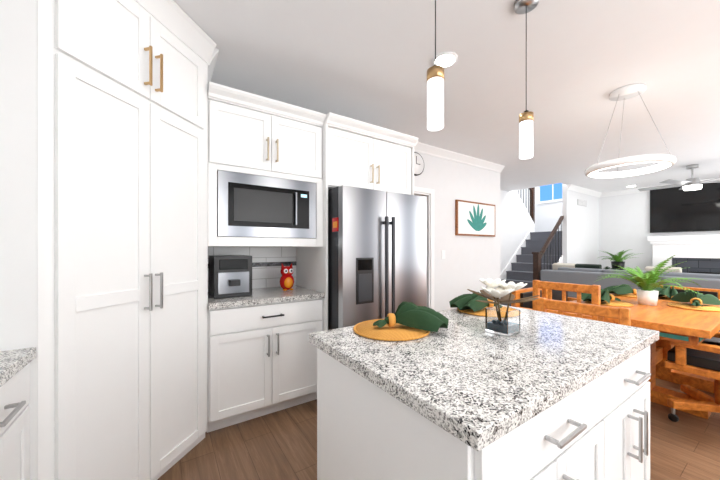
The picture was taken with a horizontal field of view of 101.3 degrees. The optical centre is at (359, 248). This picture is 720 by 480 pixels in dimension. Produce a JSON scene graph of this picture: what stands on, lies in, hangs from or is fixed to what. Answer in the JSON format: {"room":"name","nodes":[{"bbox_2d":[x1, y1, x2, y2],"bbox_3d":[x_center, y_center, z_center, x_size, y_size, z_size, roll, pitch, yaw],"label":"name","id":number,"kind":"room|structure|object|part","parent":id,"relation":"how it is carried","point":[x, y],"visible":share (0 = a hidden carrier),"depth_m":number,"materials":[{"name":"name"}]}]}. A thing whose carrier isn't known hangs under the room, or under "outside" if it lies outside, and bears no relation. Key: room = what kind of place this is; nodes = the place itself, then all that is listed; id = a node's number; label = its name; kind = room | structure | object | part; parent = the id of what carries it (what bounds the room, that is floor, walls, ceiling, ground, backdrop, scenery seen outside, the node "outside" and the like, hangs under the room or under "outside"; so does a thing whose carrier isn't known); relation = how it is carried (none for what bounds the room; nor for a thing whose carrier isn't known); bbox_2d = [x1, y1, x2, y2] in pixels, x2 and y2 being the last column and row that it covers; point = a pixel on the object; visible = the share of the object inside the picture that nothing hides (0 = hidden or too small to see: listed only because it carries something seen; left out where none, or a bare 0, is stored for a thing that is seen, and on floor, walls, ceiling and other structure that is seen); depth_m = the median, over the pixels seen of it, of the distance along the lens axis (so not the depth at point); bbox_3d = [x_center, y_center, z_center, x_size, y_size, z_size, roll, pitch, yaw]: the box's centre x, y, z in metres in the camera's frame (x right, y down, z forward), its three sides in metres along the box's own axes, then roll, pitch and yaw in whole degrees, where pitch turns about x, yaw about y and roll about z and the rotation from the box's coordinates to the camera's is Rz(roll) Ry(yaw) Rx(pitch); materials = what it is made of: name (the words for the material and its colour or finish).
{"room":"kitchen and living room","nodes":[
{"label":"kitchen and living room","id":0,"kind":"room"},
{"bbox_2d":[157,341,719,479],"bbox_3d":[2.479,1.330,3.955,10.800,0.100,6.600,0,0,-34],"label":"floor","id":1,"kind":"structure","parent":0,"point":[280,445],"depth_m":1.89,"materials":[{"name":"brown wood"}]},
{"bbox_2d":[0,347,35,479],"bbox_3d":[-0.685,0.823,-0.204,0.624,0.915,2.756,0,0,-34],"label":"base cabinet","id":2,"kind":"object","parent":1,"relation":"on","point":[14,415],"depth_m":0.99,"materials":[{"name":"wood"}]},
{"bbox_2d":[0,0,218,479],"bbox_3d":[-1.485,-0.048,1.623,1.306,2.656,1.306,0,0,-34],"label":"pantry","id":3,"kind":"object","parent":1,"relation":"on","point":[104,207],"visible":1,"depth_m":1.34,"materials":[{"name":"white wood"}]},
{"bbox_2d":[207,81,325,432],"bbox_3d":[-0.816,0.090,2.450,0.856,2.380,0.666,0,0,-34],"label":"tall cabinet","id":4,"kind":"object","parent":1,"relation":"on","point":[262,355],"visible":0.79,"depth_m":2.20,"materials":[{"name":"wood"}]},
{"bbox_2d":[209,255,251,298],"bbox_3d":[-1.017,0.208,2.322,0.270,0.310,0.365,0,0,-34],"label":"air fryer","id":5,"kind":"object","parent":4,"relation":"on","point":[230,275],"visible":1,"depth_m":2.21,"materials":[{"name":"black plastic"}]},
{"bbox_2d":[217,170,315,238],"bbox_3d":[-0.815,-0.315,2.449,0.736,0.454,0.597,0,0,-34],"label":"microwave","id":6,"kind":"object","parent":4,"relation":"in","point":[249,205],"visible":0.94,"depth_m":2.19,"materials":[{"name":"silver metal"}]},
{"bbox_2d":[279,263,293,290],"bbox_3d":[-0.644,0.245,2.603,0.130,0.236,0.118,0,0,-34],"label":"owl figurine","id":7,"kind":"object","parent":4,"relation":"on","point":[286,281],"visible":1,"depth_m":2.57,"materials":[{"name":"red ceramic"}]},
{"bbox_2d":[296,112,417,330],"bbox_3d":[-0.006,0.090,2.955,1.048,2.380,0.716,0,0,-34],"label":"cabinet","id":8,"kind":"object","parent":1,"relation":"on","point":[358,153],"visible":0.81,"depth_m":2.63,"materials":[{"name":"white wood"}]},
{"bbox_2d":[328,185,426,329],"bbox_3d":[0.029,0.393,2.843,0.913,1.775,0.890,0,0,-34],"label":"fridge","id":9,"kind":"object","parent":1,"relation":"on","point":[377,254],"visible":0.46,"depth_m":2.44,"materials":[{"name":"silver metal"}]},
{"bbox_2d":[317,337,658,479],"bbox_3d":[0.567,0.843,1.270,1.262,0.876,0.817,0,0,-34],"label":"kitchen island","id":10,"kind":"object","parent":1,"relation":"on","point":[600,429],"depth_m":0.93,"materials":[{"name":"wood"}]},
{"bbox_2d":[309,305,658,456],"bbox_3d":[0.556,0.385,1.298,1.320,0.040,0.831,0,0,-34],"label":"island countertop","id":11,"kind":"structure","parent":10,"relation":"on","point":[470,382],"depth_m":0.95,"materials":[{"name":"white stone"}]},
{"bbox_2d":[353,301,448,340],"bbox_3d":[0.178,0.304,1.340,0.417,0.119,0.364,0,0,-34],"label":"place setting","id":12,"kind":"object","parent":11,"relation":"on","point":[406,321],"visible":1,"depth_m":1.28,"materials":[{"name":"wicker"}]},
{"bbox_2d":[449,292,520,315],"bbox_3d":[0.734,0.308,1.728,0.370,0.109,0.354,0,0,-34],"label":"place setting","id":13,"kind":"object","parent":11,"relation":"on","point":[466,303],"visible":0.65,"depth_m":1.69,"materials":[{"name":"fabric"}]},
{"bbox_2d":[467,278,539,336],"bbox_3d":[0.622,0.250,1.285,0.304,0.225,0.291,0,0,-34],"label":"vase","id":14,"kind":"object","parent":11,"relation":"on","point":[502,320],"visible":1,"depth_m":1.27,"materials":[{"name":"clear glass"}]},
{"bbox_2d":[511,287,541,309],"bbox_3d":[2.124,0.875,3.313,0.610,0.810,0.540,0,0,-34],"label":"chair","id":15,"kind":"object","parent":1,"relation":"on","point":[522,293],"visible":0.04,"depth_m":3.37,"materials":[{"name":"brown wood"}]},
{"bbox_2d":[500,187,563,305],"bbox_3d":[4.288,-0.614,7.593,3.463,3.787,2.226,0,0,-34],"label":"stairs","id":16,"kind":"structure","parent":1,"relation":"on","point":[528,253],"depth_m":7.03,"materials":[{"name":"carpet"}]},
{"bbox_2d":[542,289,576,301],"bbox_3d":[2.708,0.875,3.699,0.610,0.810,0.540,0,0,-34],"label":"chair","id":17,"kind":"object","parent":1,"relation":"on","point":[556,294],"visible":0.04,"depth_m":3.79,"materials":[{"name":"brown wood"}]},
{"bbox_2d":[533,280,600,320],"bbox_3d":[1.752,0.770,2.407,0.440,1.020,0.460,0,0,-34],"label":"chair","id":18,"kind":"object","parent":1,"relation":"on","point":[594,291],"visible":0.31,"depth_m":2.27,"materials":[{"name":"brown wood"}]},
{"bbox_2d":[538,297,630,325],"bbox_3d":[1.473,0.800,1.887,0.440,0.960,0.460,0,0,-37],"label":"chair","id":19,"kind":"object","parent":1,"relation":"on","point":[622,315],"visible":0.27,"depth_m":1.72,"materials":[{"name":"brown wood"}]},
{"bbox_2d":[541,263,719,342],"bbox_3d":[5.018,0.778,4.784,1.650,1.003,3.180,0,0,-34],"label":"sofa","id":20,"kind":"object","parent":1,"relation":"on","point":[586,274],"visible":0.27,"depth_m":4.85,"materials":[{"name":"fabric"}]},
{"bbox_2d":[557,293,719,418],"bbox_3d":[2.724,0.897,2.769,1.900,0.765,0.950,0,0,-34],"label":"dining table","id":21,"kind":"object","parent":1,"relation":"on","point":[681,325],"visible":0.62,"depth_m":2.39,"materials":[{"name":"brown wood"}]},
{"bbox_2d":[581,289,633,306],"bbox_3d":[2.316,0.446,2.793,0.406,0.133,0.394,0,0,-34],"label":"place setting","id":22,"kind":"object","parent":21,"relation":"on","point":[607,299],"visible":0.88,"depth_m":2.76,"materials":[{"name":"wicker"}]},
{"bbox_2d":[604,284,636,297],"bbox_3d":[2.976,0.451,3.255,0.395,0.124,0.434,0,0,-34],"label":"place setting","id":23,"kind":"object","parent":21,"relation":"on","point":[624,290],"visible":0.77,"depth_m":3.22,"materials":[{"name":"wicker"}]},
{"bbox_2d":[595,255,707,305],"bbox_3d":[2.657,0.282,2.756,0.772,0.465,0.745,0,0,-34],"label":"fern","id":24,"kind":"object","parent":21,"relation":"on","point":[647,293],"visible":1,"depth_m":2.68,"materials":[{"name":"plant"}]},
{"bbox_2d":[654,286,677,298],"bbox_3d":[3.261,0.446,3.105,0.486,0.133,0.370,0,0,-34],"label":"place setting","id":25,"kind":"object","parent":21,"relation":"on","point":[666,292],"visible":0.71,"depth_m":3.04,"materials":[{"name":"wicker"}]},
{"bbox_2d":[667,290,719,311],"bbox_3d":[2.993,0.444,2.623,0.480,0.138,0.363,0,0,-34],"label":"place setting","id":26,"kind":"object","parent":21,"relation":"on","point":[698,300],"visible":0.98,"depth_m":2.60,"materials":[{"name":"wicker"}]},
{"bbox_2d":[647,235,719,273],"bbox_3d":[6.814,0.505,5.734,0.300,1.550,1.740,0,0,-34],"label":"fireplace","id":27,"kind":"object","parent":1,"relation":"on","point":[699,253],"visible":0.58,"depth_m":5.94,"materials":[{"name":"paint"}]},
{"bbox_2d":[658,285,719,345],"bbox_3d":[3.856,0.875,3.487,0.540,0.810,0.610,0,0,-34],"label":"chair","id":28,"kind":"object","parent":1,"relation":"on","point":[713,292],"depth_m":3.51,"materials":[{"name":"brown wood"}]},
{"bbox_2d":[664,332,719,421],"bbox_3d":[2.631,0.875,2.113,0.610,0.810,0.540,0,0,-34],"label":"chair","id":29,"kind":"object","parent":1,"relation":"on","point":[702,359],"visible":0.75,"depth_m":2.12,"materials":[{"name":"brown wood"}]},
{"bbox_2d":[173,0,719,192],"bbox_3d":[2.270,-1.440,3.817,10.300,0.120,6.600,0,0,-34],"label":"ceiling","id":30,"kind":"structure","parent":0,"point":[368,61],"depth_m":2.29,"materials":[{"name":"paint"}]},
{"bbox_2d":[427,0,443,130],"bbox_3d":[0.318,-0.945,1.242,0.120,0.869,0.120,0,0,-34],"label":"pendant light","id":31,"kind":"object","parent":30,"relation":"hanging from","point":[435,97],"visible":1,"depth_m":1.21,"materials":[{"name":"white glass"}]},
{"bbox_2d":[432,51,457,67],"bbox_3d":[0.617,-1.373,2.147,0.180,0.013,0.180,0,0,-34],"label":"recessed light","id":32,"kind":"object","parent":30,"relation":"in","point":[446,59],"visible":0.81,"depth_m":2.13,"materials":[{"name":"white plastic"}]},
{"bbox_2d":[514,0,538,158],"bbox_3d":[0.926,-0.945,1.644,0.120,0.869,0.120,0,0,-34],"label":"pendant light","id":33,"kind":"object","parent":30,"relation":"hanging from","point":[526,119],"visible":1,"depth_m":1.63,"materials":[{"name":"white glass"}]},
{"bbox_2d":[567,184,601,196],"bbox_3d":[5.172,-1.329,6.770,1.700,0.099,0.075,0,0,-34],"label":"crown molding","id":34,"kind":"structure","parent":30,"relation":"attached to","point":[571,187],"depth_m":6.71,"materials":[{"name":"white wood"}]},
{"bbox_2d":[585,83,675,178],"bbox_3d":[2.327,-1.030,2.572,0.590,0.699,0.590,0,0,-34],"label":"ring chandelier","id":35,"kind":"object","parent":30,"relation":"hanging from","point":[629,91],"visible":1,"depth_m":2.52,"materials":[{"name":"silver metal"}]},
{"bbox_2d":[602,178,719,196],"bbox_3d":[7.029,-1.329,5.617,0.075,0.099,4.050,0,0,-34],"label":"crown molding","id":36,"kind":"structure","parent":30,"relation":"attached to","point":[628,191],"depth_m":6.80,"materials":[{"name":"white wood"}]},
{"bbox_2d":[638,164,719,190],"bbox_3d":[5.455,-1.179,4.897,1.294,0.399,1.236,0,0,-34],"label":"ceiling fan","id":37,"kind":"object","parent":30,"relation":"hanging from","point":[691,183],"visible":1,"depth_m":4.82,"materials":[{"name":"silver metal"}]},
{"bbox_2d":[414,151,499,310],"bbox_3d":[-0.115,-0.050,3.390,5.850,2.660,0.120,0,0,-34],"label":"wall","id":38,"kind":"structure","parent":0,"point":[465,264],"depth_m":4.34,"materials":[{"name":"paint"}]},
{"bbox_2d":[414,152,423,175],"bbox_3d":[0.726,-1.110,3.850,0.300,0.300,0.034,0,0,-34],"label":"clock","id":39,"kind":"object","parent":38,"relation":"attached to","point":[418,164],"visible":0.62,"depth_m":3.86,"materials":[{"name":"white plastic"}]},
{"bbox_2d":[414,187,433,308],"bbox_3d":[0.595,0.233,3.849,0.930,2.095,0.138,0,0,-34],"label":"door frame","id":40,"kind":"structure","parent":38,"relation":"attached to","point":[429,195],"depth_m":4.02,"materials":[{"name":"white wood"}]},
{"bbox_2d":[441,250,444,258],"bbox_3d":[1.177,0.080,4.164,0.080,0.120,0.010,0,0,-34],"label":"switch plate","id":41,"kind":"object","parent":38,"relation":"attached to","point":[442,254],"visible":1,"depth_m":4.16,"materials":[{"name":"white plastic"}]},
{"bbox_2d":[414,142,504,172],"bbox_3d":[1.278,-1.329,4.193,2.640,0.099,0.075,0,0,-34],"label":"crown molding","id":42,"kind":"structure","parent":38,"relation":"attached to","point":[423,148],"depth_m":4.26,"materials":[{"name":"white wood"}]},
{"bbox_2d":[455,200,494,236],"bbox_3d":[1.802,-0.460,4.561,0.960,0.520,0.038,0,0,-34],"label":"framed picture","id":43,"kind":"object","parent":38,"relation":"attached to","point":[474,218],"visible":1,"depth_m":4.50,"materials":[{"name":"white paper"}]},
{"bbox_2d":[519,187,561,231],"bbox_3d":[5.777,-1.320,8.620,0.150,5.200,2.160,0,0,-34],"label":"wall","id":44,"kind":"structure","parent":0,"point":[547,216],"depth_m":8.85,"materials":[{"name":"paint"}]},
{"bbox_2d":[537,183,561,203],"bbox_3d":[5.651,-2.030,8.645,0.028,1.320,0.860,0,0,-34],"label":"window","id":45,"kind":"structure","parent":44,"relation":"in","point":[549,193],"depth_m":8.73,"materials":[{"name":"blue glass"}]},
{"bbox_2d":[562,184,598,263],"bbox_3d":[5.443,-1.320,7.041,2.450,5.200,0.106,0,0,-34],"label":"wall","id":46,"kind":"structure","parent":0,"point":[580,234],"depth_m":6.69,"materials":[{"name":"paint"}]},
{"bbox_3d":[5.081,-1.055,6.746,0.480,0.130,0.014,0,0,-34],"label":"air vent grille","id":47,"kind":"part","parent":46,"relation":"part of","materials":[{"name":"white metal"}]},
{"bbox_2d":[599,192,719,270],"bbox_3d":[7.165,-0.050,5.618,0.150,2.660,4.200,0,0,-34],"label":"wall","id":48,"kind":"structure","parent":0,"point":[624,222],"depth_m":6.87,"materials":[{"name":"paint"}]},
{"bbox_2d":[650,181,719,232],"bbox_3d":[6.896,-0.833,5.818,0.069,0.955,1.710,0,0,-34],"label":"tv","id":49,"kind":"object","parent":48,"relation":"attached to","point":[674,209],"visible":0.81,"depth_m":6.06,"materials":[{"name":"black plastic"}]},
{"bbox_3d":[5.746,0.870,6.574,0.320,0.820,0.320,0,0,-33],"label":"plant stand","id":50,"kind":"object","parent":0,"visible":0},
{"bbox_2d":[598,249,642,269],"bbox_3d":[5.762,0.234,6.559,0.780,0.449,0.756,0,0,-34],"label":"potted plant","id":51,"kind":"object","parent":50,"relation":"on","point":[617,261],"visible":1,"depth_m":6.50,"materials":[{"name":"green plant"}]}
]}

